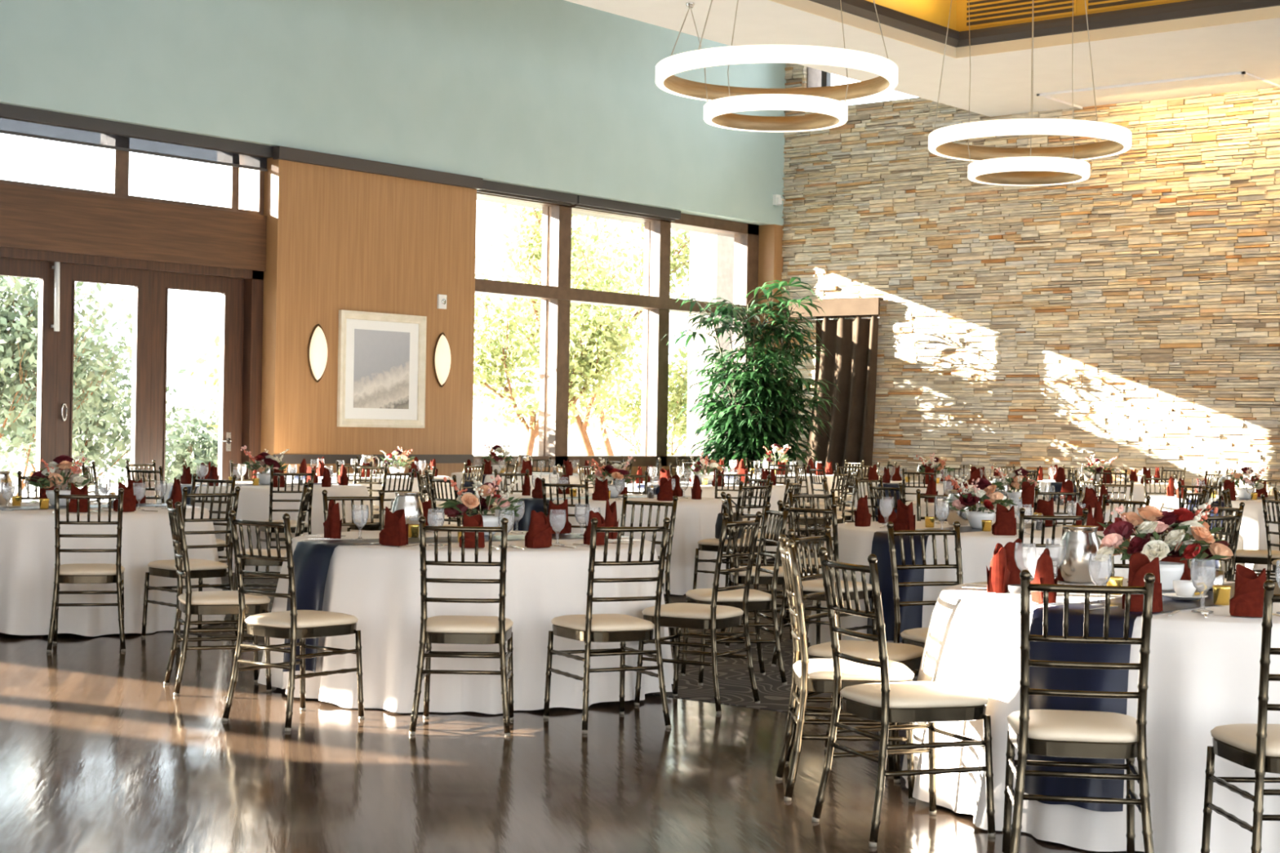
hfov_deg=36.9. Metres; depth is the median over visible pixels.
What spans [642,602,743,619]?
seat cushion
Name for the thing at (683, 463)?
dining chair
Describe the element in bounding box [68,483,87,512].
folded napkin
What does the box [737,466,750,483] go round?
folded napkin
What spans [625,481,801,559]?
tablecloth
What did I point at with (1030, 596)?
fork
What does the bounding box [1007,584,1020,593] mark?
butter dish
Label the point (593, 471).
dining chair
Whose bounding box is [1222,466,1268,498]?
flower centerpiece
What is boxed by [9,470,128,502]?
ground
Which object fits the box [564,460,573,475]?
folded napkin
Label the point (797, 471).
dining chair
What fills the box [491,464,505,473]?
bowl
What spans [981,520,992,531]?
cup
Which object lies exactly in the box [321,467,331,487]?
folded napkin
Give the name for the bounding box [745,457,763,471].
dining chair
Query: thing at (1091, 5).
ceiling vent
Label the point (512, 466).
dining chair
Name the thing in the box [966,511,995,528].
bowl
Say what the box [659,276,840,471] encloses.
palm
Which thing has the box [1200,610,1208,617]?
fork
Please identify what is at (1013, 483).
flower centerpiece
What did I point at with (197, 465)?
water goblet
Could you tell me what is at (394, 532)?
folded napkin
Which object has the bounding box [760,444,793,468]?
flower centerpiece
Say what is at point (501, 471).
cup
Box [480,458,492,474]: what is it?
folded napkin
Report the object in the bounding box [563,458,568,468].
folded napkin
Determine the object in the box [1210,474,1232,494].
water pitcher
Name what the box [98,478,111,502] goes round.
water goblet
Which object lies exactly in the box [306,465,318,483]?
folded napkin
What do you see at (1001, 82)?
ceiling
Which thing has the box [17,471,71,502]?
dining chair
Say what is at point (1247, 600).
folded napkin
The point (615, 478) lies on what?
water goblet
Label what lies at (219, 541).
seat cushion
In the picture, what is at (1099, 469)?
flower centerpiece
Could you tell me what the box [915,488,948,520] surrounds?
dining chair
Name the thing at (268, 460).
flower centerpiece
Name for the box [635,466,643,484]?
folded napkin
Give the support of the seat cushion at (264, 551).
on the dining chair at (307, 487)
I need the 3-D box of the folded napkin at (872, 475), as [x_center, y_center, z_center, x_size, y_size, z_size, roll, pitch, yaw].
[2.755,0.546,22.658,0.079,0.203,0.130,1,0,43]
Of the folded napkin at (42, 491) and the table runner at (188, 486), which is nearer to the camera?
the folded napkin at (42, 491)
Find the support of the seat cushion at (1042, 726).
on the dining chair at (1040, 732)
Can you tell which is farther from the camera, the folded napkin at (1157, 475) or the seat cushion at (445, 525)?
the folded napkin at (1157, 475)
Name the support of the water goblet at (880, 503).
on the tablecloth at (855, 543)
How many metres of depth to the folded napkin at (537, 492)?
15.57 m
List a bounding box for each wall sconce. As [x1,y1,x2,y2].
[307,324,327,382]
[433,332,450,386]
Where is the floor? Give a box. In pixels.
[0,531,1144,852]
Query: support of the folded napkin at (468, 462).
on the tablecloth at (574, 479)
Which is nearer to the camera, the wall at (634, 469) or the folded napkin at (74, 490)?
the folded napkin at (74, 490)
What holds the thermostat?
attached to the wall at (557, 95)
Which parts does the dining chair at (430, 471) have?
post, post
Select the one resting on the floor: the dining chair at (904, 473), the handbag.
the dining chair at (904, 473)
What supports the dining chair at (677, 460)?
on the floor
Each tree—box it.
[0,275,133,495]
[184,293,219,464]
[472,253,642,455]
[475,201,689,455]
[507,215,644,455]
[568,325,688,455]
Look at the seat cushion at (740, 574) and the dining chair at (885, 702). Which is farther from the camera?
the seat cushion at (740, 574)
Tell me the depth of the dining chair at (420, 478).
16.36 m
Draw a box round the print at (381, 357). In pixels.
[353,328,409,408]
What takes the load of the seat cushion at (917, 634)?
on the dining chair at (917, 636)
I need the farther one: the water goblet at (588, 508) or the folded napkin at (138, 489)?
the folded napkin at (138, 489)
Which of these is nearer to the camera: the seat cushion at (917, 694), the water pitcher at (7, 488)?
the seat cushion at (917, 694)
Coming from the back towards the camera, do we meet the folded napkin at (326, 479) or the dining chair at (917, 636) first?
the folded napkin at (326, 479)
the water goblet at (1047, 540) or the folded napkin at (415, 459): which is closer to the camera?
the water goblet at (1047, 540)
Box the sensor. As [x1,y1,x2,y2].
[773,194,782,205]
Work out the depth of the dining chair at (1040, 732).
5.62 m
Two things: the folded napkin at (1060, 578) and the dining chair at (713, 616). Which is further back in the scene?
the dining chair at (713, 616)
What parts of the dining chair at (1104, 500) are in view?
post, rail, post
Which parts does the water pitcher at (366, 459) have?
handle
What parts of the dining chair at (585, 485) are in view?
post, rail, rail, rail, rail, post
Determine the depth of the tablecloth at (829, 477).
24.91 m
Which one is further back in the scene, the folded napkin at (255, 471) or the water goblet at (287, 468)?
the folded napkin at (255, 471)
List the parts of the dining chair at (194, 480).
post, rail, rail, rail, rail, seat frame, post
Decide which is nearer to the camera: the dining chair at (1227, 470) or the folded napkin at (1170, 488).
the folded napkin at (1170, 488)
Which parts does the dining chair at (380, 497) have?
post, rail, rail, post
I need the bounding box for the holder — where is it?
[1202,569,1224,591]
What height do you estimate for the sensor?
0.160 m
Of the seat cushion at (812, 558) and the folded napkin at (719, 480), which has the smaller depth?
the seat cushion at (812, 558)
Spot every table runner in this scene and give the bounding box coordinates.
[0,502,191,510]
[167,483,338,504]
[282,533,627,672]
[293,474,422,482]
[459,472,558,524]
[513,494,688,531]
[635,482,759,494]
[724,472,807,482]
[866,523,1070,642]
[875,481,968,521]
[938,501,1077,521]
[1024,582,1279,811]
[1048,480,1129,501]
[1187,496,1278,568]
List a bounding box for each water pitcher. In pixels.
[0,471,13,504]
[257,459,270,473]
[360,454,379,474]
[391,491,423,532]
[517,454,532,472]
[593,469,614,490]
[690,462,710,482]
[762,456,775,472]
[916,462,926,481]
[945,489,979,525]
[991,475,1014,499]
[1057,525,1102,582]
[1079,463,1092,480]
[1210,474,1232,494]
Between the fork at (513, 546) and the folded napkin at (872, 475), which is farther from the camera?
the folded napkin at (872, 475)
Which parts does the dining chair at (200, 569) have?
leg, post, seat frame, leg, rail, rail, rail, rail, post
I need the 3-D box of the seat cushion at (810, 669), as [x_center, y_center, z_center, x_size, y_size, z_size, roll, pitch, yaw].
[0.788,0.894,7.113,0.430,0.047,0.402,1,0,0]
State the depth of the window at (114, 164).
21.83 m
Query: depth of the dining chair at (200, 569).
11.58 m
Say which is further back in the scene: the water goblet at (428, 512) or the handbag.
the handbag
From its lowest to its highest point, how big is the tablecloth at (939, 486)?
0.739 m
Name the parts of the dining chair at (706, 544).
leg, leg, seat frame, post, rail, rail, rail, rail, post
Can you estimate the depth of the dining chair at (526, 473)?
17.36 m
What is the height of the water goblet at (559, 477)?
0.175 m
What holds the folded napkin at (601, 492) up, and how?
on the tablecloth at (695, 520)
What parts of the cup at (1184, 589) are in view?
handle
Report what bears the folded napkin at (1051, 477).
on the tablecloth at (1138, 488)
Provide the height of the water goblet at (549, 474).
0.175 m
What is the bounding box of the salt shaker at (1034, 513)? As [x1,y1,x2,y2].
[1032,512,1039,529]
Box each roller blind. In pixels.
[476,180,577,205]
[571,195,680,221]
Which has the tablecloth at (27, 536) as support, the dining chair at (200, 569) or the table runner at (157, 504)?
the table runner at (157, 504)
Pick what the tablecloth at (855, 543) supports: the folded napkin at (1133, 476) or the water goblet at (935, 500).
the water goblet at (935, 500)
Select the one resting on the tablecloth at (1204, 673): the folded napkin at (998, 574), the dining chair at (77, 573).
the folded napkin at (998, 574)
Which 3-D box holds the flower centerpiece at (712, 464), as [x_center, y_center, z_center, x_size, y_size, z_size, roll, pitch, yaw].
[0.710,0.438,20.310,0.436,0.345,0.448,1,0,-30]
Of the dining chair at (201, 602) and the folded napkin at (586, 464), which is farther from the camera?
the folded napkin at (586, 464)
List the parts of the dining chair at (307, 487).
leg, leg, seat frame, post, post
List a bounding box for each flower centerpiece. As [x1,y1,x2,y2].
[27,452,90,506]
[240,445,288,484]
[378,446,417,473]
[438,475,523,535]
[481,443,515,473]
[585,455,640,497]
[685,452,724,484]
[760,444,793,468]
[915,453,955,481]
[940,474,1016,528]
[991,466,1041,504]
[1082,454,1117,481]
[1093,497,1233,590]
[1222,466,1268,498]
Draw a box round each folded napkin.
[39,478,56,498]
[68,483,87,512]
[113,481,136,511]
[127,478,146,503]
[169,477,182,508]
[180,465,191,484]
[197,461,210,479]
[207,465,219,486]
[251,469,257,481]
[273,468,284,487]
[298,458,306,472]
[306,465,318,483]
[315,460,324,475]
[316,456,326,468]
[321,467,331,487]
[323,499,342,538]
[337,464,348,485]
[360,462,369,477]
[378,506,408,546]
[408,457,421,475]
[409,462,418,477]
[422,499,434,525]
[430,458,437,476]
[459,512,484,547]
[465,459,471,473]
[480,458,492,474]
[520,459,532,475]
[521,475,530,495]
[524,510,552,547]
[531,477,546,497]
[546,498,571,533]
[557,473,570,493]
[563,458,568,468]
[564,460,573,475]
[583,510,608,545]
[584,459,589,475]
[591,477,608,500]
[604,498,618,539]
[616,482,627,494]
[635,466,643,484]
[645,465,653,482]
[657,467,671,483]
[657,477,672,501]
[671,475,683,497]
[691,474,702,499]
[711,468,724,486]
[720,460,724,472]
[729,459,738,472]
[737,458,745,474]
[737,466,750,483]
[760,468,768,486]
[769,467,776,484]
[777,461,786,475]
[806,457,815,473]
[814,462,823,475]
[825,461,833,475]
[853,495,871,526]
[867,464,878,479]
[878,496,896,523]
[882,466,890,483]
[890,465,902,480]
[893,499,915,530]
[922,466,934,484]
[924,478,937,502]
[936,467,944,481]
[943,478,956,499]
[955,481,968,489]
[968,466,981,484]
[980,466,986,479]
[986,542,1009,593]
[991,468,1000,480]
[991,503,1016,535]
[1004,538,1027,584]
[1018,481,1035,507]
[1030,548,1057,603]
[1035,497,1057,525]
[1037,466,1043,480]
[1048,464,1057,479]
[1054,466,1065,482]
[1055,535,1064,581]
[1060,480,1075,502]
[1071,502,1094,525]
[1081,487,1097,507]
[1093,501,1104,531]
[1097,484,1110,506]
[1102,469,1112,483]
[1121,552,1163,612]
[1129,468,1137,481]
[1140,466,1151,484]
[1153,466,1159,483]
[1160,539,1191,580]
[1166,476,1174,496]
[1175,478,1184,498]
[1195,477,1206,493]
[1221,479,1235,500]
[1229,564,1266,617]
[1255,480,1267,497]
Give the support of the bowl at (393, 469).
on the flower centerpiece at (397, 453)
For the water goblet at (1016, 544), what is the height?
0.175 m
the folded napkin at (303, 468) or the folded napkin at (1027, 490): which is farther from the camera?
the folded napkin at (303, 468)
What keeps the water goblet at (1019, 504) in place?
on the tablecloth at (855, 543)
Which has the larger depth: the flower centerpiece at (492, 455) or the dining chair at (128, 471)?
the flower centerpiece at (492, 455)
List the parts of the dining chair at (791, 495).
post, seat frame, rail, rail, rail, post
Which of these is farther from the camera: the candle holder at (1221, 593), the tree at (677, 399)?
the tree at (677, 399)
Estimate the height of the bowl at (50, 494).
0.100 m
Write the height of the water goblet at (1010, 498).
0.175 m
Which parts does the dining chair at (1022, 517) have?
post, rail, rail, rail, post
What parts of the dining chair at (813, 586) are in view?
post, rail, rail, rail, rail, leg, post, seat frame, leg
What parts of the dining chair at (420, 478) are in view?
post, post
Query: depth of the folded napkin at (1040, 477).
24.35 m
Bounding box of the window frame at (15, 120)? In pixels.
[0,103,274,171]
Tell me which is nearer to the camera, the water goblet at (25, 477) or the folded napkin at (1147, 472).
the water goblet at (25, 477)
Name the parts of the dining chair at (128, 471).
post, rail, rail, rail, post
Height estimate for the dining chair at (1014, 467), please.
0.937 m
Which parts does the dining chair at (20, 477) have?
post, rail, rail, post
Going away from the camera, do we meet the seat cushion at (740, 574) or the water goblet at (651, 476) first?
the seat cushion at (740, 574)
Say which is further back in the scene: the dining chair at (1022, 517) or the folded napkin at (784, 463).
the folded napkin at (784, 463)
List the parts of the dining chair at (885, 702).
post, rail, rail, rail, rail, post, seat frame, leg, leg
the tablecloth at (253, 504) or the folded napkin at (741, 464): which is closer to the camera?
the tablecloth at (253, 504)
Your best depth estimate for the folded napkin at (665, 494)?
15.44 m
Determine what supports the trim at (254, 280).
attached to the wall at (557, 95)
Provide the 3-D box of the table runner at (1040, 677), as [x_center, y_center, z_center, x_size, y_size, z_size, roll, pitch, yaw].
[2.036,0.930,7.015,0.381,0.618,2.155,1,0,40]
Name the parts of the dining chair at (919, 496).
post, rail, rail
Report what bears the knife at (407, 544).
on the tablecloth at (378, 584)
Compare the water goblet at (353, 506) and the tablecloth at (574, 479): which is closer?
the water goblet at (353, 506)
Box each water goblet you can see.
[0,482,14,511]
[25,477,37,503]
[94,483,107,511]
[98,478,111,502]
[133,482,146,510]
[154,480,167,506]
[196,465,205,484]
[200,464,208,483]
[232,466,242,486]
[237,463,246,482]
[286,467,296,487]
[351,504,368,540]
[427,508,444,546]
[497,510,515,546]
[510,500,524,533]
[548,474,558,494]
[549,509,566,546]
[558,476,568,498]
[574,503,590,536]
[584,506,600,525]
[614,478,625,500]
[648,466,657,484]
[650,475,659,495]
[679,477,688,497]
[683,468,691,485]
[754,467,761,484]
[879,498,893,528]
[880,496,893,524]
[934,496,946,523]
[935,502,949,527]
[942,482,953,503]
[1009,497,1022,524]
[1014,542,1036,571]
[1017,504,1031,534]
[1026,547,1048,577]
[1045,538,1066,584]
[1066,500,1079,522]
[1072,503,1085,515]
[1088,553,1112,604]
[1190,558,1215,613]
[1245,481,1254,501]
[1275,560,1279,613]
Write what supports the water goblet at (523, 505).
on the tablecloth at (378, 584)
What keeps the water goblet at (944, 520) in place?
on the table runner at (911, 616)
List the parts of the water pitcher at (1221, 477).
handle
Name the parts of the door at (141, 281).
handle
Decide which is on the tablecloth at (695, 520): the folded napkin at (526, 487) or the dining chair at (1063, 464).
the folded napkin at (526, 487)
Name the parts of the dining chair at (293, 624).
post, rail, rail, rail, rail, post, seat frame, leg, leg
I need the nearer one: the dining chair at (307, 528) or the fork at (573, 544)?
the fork at (573, 544)
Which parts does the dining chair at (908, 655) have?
post, rail, rail, rail, rail, post, seat frame, leg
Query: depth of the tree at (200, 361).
27.70 m
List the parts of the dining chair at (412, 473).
seat frame, post, rail, rail, rail, post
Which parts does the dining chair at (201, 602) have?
rail, post, rail, rail, rail, post, seat frame, leg, leg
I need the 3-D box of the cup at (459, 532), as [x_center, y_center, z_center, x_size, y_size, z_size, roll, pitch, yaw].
[-0.874,0.540,9.506,0.066,0.065,0.065,1,0,40]
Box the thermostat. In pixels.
[436,294,446,309]
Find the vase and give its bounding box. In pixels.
[1159,561,1184,590]
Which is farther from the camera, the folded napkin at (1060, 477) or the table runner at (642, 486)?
the folded napkin at (1060, 477)
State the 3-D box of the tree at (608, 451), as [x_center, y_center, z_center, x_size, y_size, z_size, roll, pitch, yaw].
[-1.306,-2.129,42.659,3.589,7.197,6.088,1,0,3]
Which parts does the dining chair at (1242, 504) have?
post, rail, rail, post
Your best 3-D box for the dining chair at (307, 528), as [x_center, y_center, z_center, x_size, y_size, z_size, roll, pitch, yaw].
[-3.042,0.821,16.491,0.441,0.937,0.496,1,0,-24]
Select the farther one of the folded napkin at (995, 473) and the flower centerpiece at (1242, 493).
the folded napkin at (995, 473)
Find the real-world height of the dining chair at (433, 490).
0.937 m
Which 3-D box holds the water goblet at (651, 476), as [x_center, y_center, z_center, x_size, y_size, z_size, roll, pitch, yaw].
[0.130,0.510,16.522,0.082,0.175,0.082,1,0,40]
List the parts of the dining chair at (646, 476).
rail, rail, post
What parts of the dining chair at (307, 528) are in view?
leg, post, seat frame, rail, rail, rail, rail, post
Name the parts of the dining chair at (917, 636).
post, seat frame, rail, rail, rail, rail, post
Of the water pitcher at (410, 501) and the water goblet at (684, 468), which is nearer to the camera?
the water pitcher at (410, 501)
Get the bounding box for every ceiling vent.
[964,0,1076,29]
[1085,0,1175,12]
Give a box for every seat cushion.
[53,563,124,575]
[147,559,227,570]
[177,590,270,604]
[215,538,225,544]
[233,548,286,556]
[244,609,358,627]
[262,520,307,527]
[348,518,384,523]
[373,510,379,514]
[426,615,513,633]
[438,524,462,526]
[551,613,654,631]
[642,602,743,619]
[685,588,771,601]
[697,538,759,546]
[731,566,783,577]
[743,532,789,539]
[793,658,914,680]
[800,557,820,564]
[801,579,871,592]
[807,640,924,662]
[840,680,988,708]
[900,627,928,642]
[1007,709,1137,742]
[1197,576,1226,581]
[1210,723,1279,756]
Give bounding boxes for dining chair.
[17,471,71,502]
[46,487,125,652]
[81,461,98,502]
[125,459,158,503]
[125,465,164,503]
[141,486,239,644]
[163,498,271,696]
[189,473,236,581]
[222,510,364,731]
[230,460,252,480]
[231,480,312,624]
[255,467,315,571]
[321,489,384,530]
[335,460,379,518]
[346,468,415,531]
[352,462,387,518]
[356,455,387,473]
[383,465,435,519]
[408,515,514,736]
[416,470,462,526]
[428,473,460,526]
[432,462,485,524]
[469,460,518,515]
[493,469,528,494]
[529,456,551,472]
[541,478,588,529]
[543,517,671,733]
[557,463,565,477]
[577,462,597,493]
[590,466,613,492]
[605,457,625,468]
[608,461,632,474]
[620,493,678,653]
[626,471,648,494]
[634,511,762,714]
[653,460,660,481]
[657,457,662,473]
[669,462,690,481]
[675,457,692,478]
[680,502,790,685]
[682,458,699,475]
[692,480,773,594]
[714,469,754,564]
[720,491,792,648]
[732,478,803,587]
[738,474,770,566]
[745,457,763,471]
[755,464,787,484]
[768,461,798,487]
[771,499,876,666]
[775,533,915,802]
[783,488,835,627]
[786,525,924,771]
[793,463,838,535]
[795,470,851,547]
[804,467,860,556]
[808,465,856,546]
[812,546,995,846]
[822,476,832,525]
[835,462,863,506]
[835,462,879,503]
[843,459,864,497]
[853,475,884,516]
[867,481,903,521]
[878,520,963,733]
[886,461,897,474]
[902,468,937,504]
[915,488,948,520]
[936,464,964,481]
[989,476,1031,491]
[993,463,1016,478]
[1001,569,1155,852]
[1008,470,1036,485]
[1017,466,1039,491]
[1018,507,1088,577]
[1033,486,1083,524]
[1062,464,1091,479]
[1066,468,1077,489]
[1074,474,1084,498]
[1079,476,1102,499]
[1092,479,1134,506]
[1093,468,1127,506]
[1102,493,1151,553]
[1106,521,1192,576]
[1142,474,1177,499]
[1159,484,1213,572]
[1160,466,1186,488]
[1177,480,1226,578]
[1181,487,1205,573]
[1193,508,1243,581]
[1197,501,1244,581]
[1200,579,1279,852]
[1204,470,1221,493]
[1222,488,1279,581]
[1226,469,1236,474]
[1251,475,1279,497]
[1260,493,1279,582]
[1272,487,1279,580]
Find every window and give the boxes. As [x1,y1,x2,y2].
[0,147,264,215]
[471,191,759,467]
[821,71,919,106]
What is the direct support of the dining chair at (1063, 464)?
on the floor
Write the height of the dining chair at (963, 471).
0.937 m
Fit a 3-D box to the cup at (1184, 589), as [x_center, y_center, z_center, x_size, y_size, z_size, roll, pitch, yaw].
[1.943,0.583,6.846,0.160,0.065,0.160,1,0,17]
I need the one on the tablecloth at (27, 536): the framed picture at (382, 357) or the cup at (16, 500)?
the cup at (16, 500)
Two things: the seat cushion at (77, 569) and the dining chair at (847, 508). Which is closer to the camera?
the seat cushion at (77, 569)
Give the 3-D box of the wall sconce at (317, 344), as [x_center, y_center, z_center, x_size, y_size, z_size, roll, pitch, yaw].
[-3.818,-0.875,22.898,0.096,0.698,0.301,1,0,40]
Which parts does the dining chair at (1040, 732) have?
leg, post, seat frame, rail, rail, rail, rail, leg, post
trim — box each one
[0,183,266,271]
[0,246,263,481]
[272,146,483,190]
[476,196,734,237]
[755,224,783,471]
[768,0,1279,58]
[808,0,1279,47]
[1036,71,1279,109]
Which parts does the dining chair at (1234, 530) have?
post, rail, rail, rail, rail, post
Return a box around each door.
[0,257,57,501]
[54,262,152,503]
[149,271,244,503]
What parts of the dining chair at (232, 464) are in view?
post, rail, rail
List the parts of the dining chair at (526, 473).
post, rail, rail, post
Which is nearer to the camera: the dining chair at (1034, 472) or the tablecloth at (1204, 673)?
the tablecloth at (1204, 673)
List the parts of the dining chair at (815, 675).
rail, post, rail, rail, rail, post, seat frame, leg, leg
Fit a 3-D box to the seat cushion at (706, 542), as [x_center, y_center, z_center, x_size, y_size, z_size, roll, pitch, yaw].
[0.702,0.895,14.915,0.430,0.047,0.402,1,0,44]
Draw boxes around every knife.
[136,510,157,511]
[307,537,342,539]
[397,544,419,547]
[551,545,576,548]
[608,542,633,544]
[964,583,986,586]
[964,591,1020,594]
[1032,602,1080,605]
[1168,609,1180,616]
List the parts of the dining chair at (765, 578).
rail, post, post, seat frame, leg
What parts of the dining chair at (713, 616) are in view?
leg, leg, seat frame, post, rail, rail, rail, rail, post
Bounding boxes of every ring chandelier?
[655,0,897,132]
[928,0,1132,186]
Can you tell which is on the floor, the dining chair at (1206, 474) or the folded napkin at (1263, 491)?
the dining chair at (1206, 474)
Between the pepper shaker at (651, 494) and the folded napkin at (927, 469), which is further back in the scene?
the folded napkin at (927, 469)
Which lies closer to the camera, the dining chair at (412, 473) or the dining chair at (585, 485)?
the dining chair at (585, 485)
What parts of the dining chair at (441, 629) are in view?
post, leg, rail, rail, rail, rail, seat frame, post, leg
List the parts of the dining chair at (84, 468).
post, rail, post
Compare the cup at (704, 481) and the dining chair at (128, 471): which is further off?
the cup at (704, 481)
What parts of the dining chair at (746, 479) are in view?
post, rail, rail, rail, post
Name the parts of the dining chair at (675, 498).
post, rail, rail, post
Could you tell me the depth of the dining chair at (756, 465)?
21.71 m
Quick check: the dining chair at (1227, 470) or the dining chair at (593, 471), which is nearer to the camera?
the dining chair at (593, 471)
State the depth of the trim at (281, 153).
23.51 m
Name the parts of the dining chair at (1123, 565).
post, rail, rail, post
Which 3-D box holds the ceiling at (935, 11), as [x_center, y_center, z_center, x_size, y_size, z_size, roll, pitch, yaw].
[4.426,-5.485,12.404,15.130,1.600,16.630,1,0,40]
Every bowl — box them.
[45,489,71,506]
[256,473,270,484]
[389,466,404,473]
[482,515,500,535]
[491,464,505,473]
[608,484,621,497]
[697,474,713,484]
[936,474,942,481]
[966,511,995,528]
[1007,491,1021,504]
[1091,473,1102,481]
[1235,488,1254,498]
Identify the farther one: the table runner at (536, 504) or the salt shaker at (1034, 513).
the table runner at (536, 504)
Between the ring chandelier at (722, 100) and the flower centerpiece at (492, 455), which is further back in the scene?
the flower centerpiece at (492, 455)
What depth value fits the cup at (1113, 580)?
6.99 m
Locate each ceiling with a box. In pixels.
[564,0,1279,116]
[865,0,1191,31]
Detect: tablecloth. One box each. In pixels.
[0,502,225,636]
[156,481,370,572]
[257,530,674,714]
[284,473,457,524]
[450,471,593,514]
[494,493,729,595]
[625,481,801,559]
[706,471,849,532]
[807,520,1134,645]
[847,480,1013,521]
[902,577,1279,852]
[905,499,1132,525]
[1020,480,1174,514]
[1142,495,1279,580]
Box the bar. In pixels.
[50,262,59,331]
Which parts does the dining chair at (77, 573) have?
post, leg, rail, rail, rail, rail, seat frame, post, leg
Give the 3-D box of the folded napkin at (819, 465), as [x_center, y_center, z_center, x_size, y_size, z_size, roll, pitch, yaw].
[2.366,0.556,25.273,0.125,0.174,0.076,1,0,-33]
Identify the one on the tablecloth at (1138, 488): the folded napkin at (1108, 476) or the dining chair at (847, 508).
the folded napkin at (1108, 476)
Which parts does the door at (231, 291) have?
handle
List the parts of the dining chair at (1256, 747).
leg, seat frame, post, rail, rail, rail, rail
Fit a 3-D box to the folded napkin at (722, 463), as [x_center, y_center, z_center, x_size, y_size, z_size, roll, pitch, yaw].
[1.099,0.534,25.748,0.077,0.177,0.128,1,0,12]
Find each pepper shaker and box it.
[107,492,114,508]
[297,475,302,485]
[553,466,556,474]
[648,485,653,497]
[1035,513,1043,530]
[1059,494,1063,505]
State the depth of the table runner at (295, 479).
20.80 m
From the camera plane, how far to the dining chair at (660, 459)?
25.58 m
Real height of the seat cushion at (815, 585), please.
0.047 m
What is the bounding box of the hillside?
[0,393,686,471]
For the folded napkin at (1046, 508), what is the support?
on the table runner at (911, 616)
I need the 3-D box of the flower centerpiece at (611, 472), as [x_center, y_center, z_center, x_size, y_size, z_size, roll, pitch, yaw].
[-0.226,0.414,16.046,0.468,0.352,0.417,1,0,-6]
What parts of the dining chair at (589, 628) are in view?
leg, post, seat frame, leg, rail, rail, rail, rail, post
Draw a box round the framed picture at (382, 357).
[337,310,426,427]
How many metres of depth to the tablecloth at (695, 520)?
15.30 m
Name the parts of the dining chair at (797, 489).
seat frame, post, rail, post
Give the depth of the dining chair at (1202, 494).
14.97 m
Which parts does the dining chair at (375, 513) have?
post, rail, rail, seat frame, post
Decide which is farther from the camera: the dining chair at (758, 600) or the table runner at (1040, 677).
the dining chair at (758, 600)
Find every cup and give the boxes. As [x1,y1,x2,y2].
[11,495,21,506]
[39,498,49,509]
[252,478,259,485]
[408,524,419,537]
[457,531,461,542]
[499,467,504,473]
[568,488,577,496]
[702,478,707,484]
[924,516,935,527]
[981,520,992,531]
[1105,576,1124,595]
[1162,580,1208,600]
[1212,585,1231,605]
[1250,493,1257,499]
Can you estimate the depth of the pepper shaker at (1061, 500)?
15.94 m
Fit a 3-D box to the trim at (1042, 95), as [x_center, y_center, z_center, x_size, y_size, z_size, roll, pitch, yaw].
[6.899,-4.471,25.586,2.900,0.040,1.280,1,0,40]
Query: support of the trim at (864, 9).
attached to the ceiling at (935, 11)
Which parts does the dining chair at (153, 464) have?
rail, post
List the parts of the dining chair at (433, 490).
post, rail, rail, rail, rail, post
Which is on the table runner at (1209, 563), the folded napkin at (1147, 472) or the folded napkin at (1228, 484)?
the folded napkin at (1228, 484)
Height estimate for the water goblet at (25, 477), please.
0.175 m
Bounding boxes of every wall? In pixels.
[0,0,786,476]
[472,466,746,481]
[686,231,733,455]
[779,63,1279,497]
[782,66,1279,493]
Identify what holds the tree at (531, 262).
on the ground
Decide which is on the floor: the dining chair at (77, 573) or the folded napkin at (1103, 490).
the dining chair at (77, 573)
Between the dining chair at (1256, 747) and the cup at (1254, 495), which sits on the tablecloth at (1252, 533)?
the cup at (1254, 495)
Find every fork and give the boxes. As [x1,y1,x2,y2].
[352,542,379,544]
[509,545,524,549]
[562,533,583,534]
[573,543,604,546]
[608,538,639,540]
[961,586,986,588]
[986,595,1031,598]
[1088,604,1118,610]
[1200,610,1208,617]
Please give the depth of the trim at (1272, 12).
22.14 m
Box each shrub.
[0,288,218,502]
[104,389,218,483]
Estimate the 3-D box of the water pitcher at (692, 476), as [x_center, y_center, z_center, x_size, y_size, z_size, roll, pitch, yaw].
[0.638,0.497,20.706,0.170,0.222,0.203,1,0,36]
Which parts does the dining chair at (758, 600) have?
leg, leg, seat frame, post, rail, rail, rail, rail, post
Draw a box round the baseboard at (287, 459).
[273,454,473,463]
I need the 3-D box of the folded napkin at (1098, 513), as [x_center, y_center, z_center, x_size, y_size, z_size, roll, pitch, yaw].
[2.813,0.547,11.780,0.075,0.184,0.125,1,0,14]
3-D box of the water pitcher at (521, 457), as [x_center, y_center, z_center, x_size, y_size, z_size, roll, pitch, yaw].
[-1.441,0.465,23.852,0.170,0.222,0.203,1,0,11]
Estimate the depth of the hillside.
78.55 m
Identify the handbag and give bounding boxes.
[715,499,742,538]
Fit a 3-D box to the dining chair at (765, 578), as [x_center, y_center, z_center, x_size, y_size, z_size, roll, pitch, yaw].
[0.745,0.881,11.892,0.496,0.937,0.441,1,0,-3]
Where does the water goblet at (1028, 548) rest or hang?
on the tablecloth at (1204, 673)

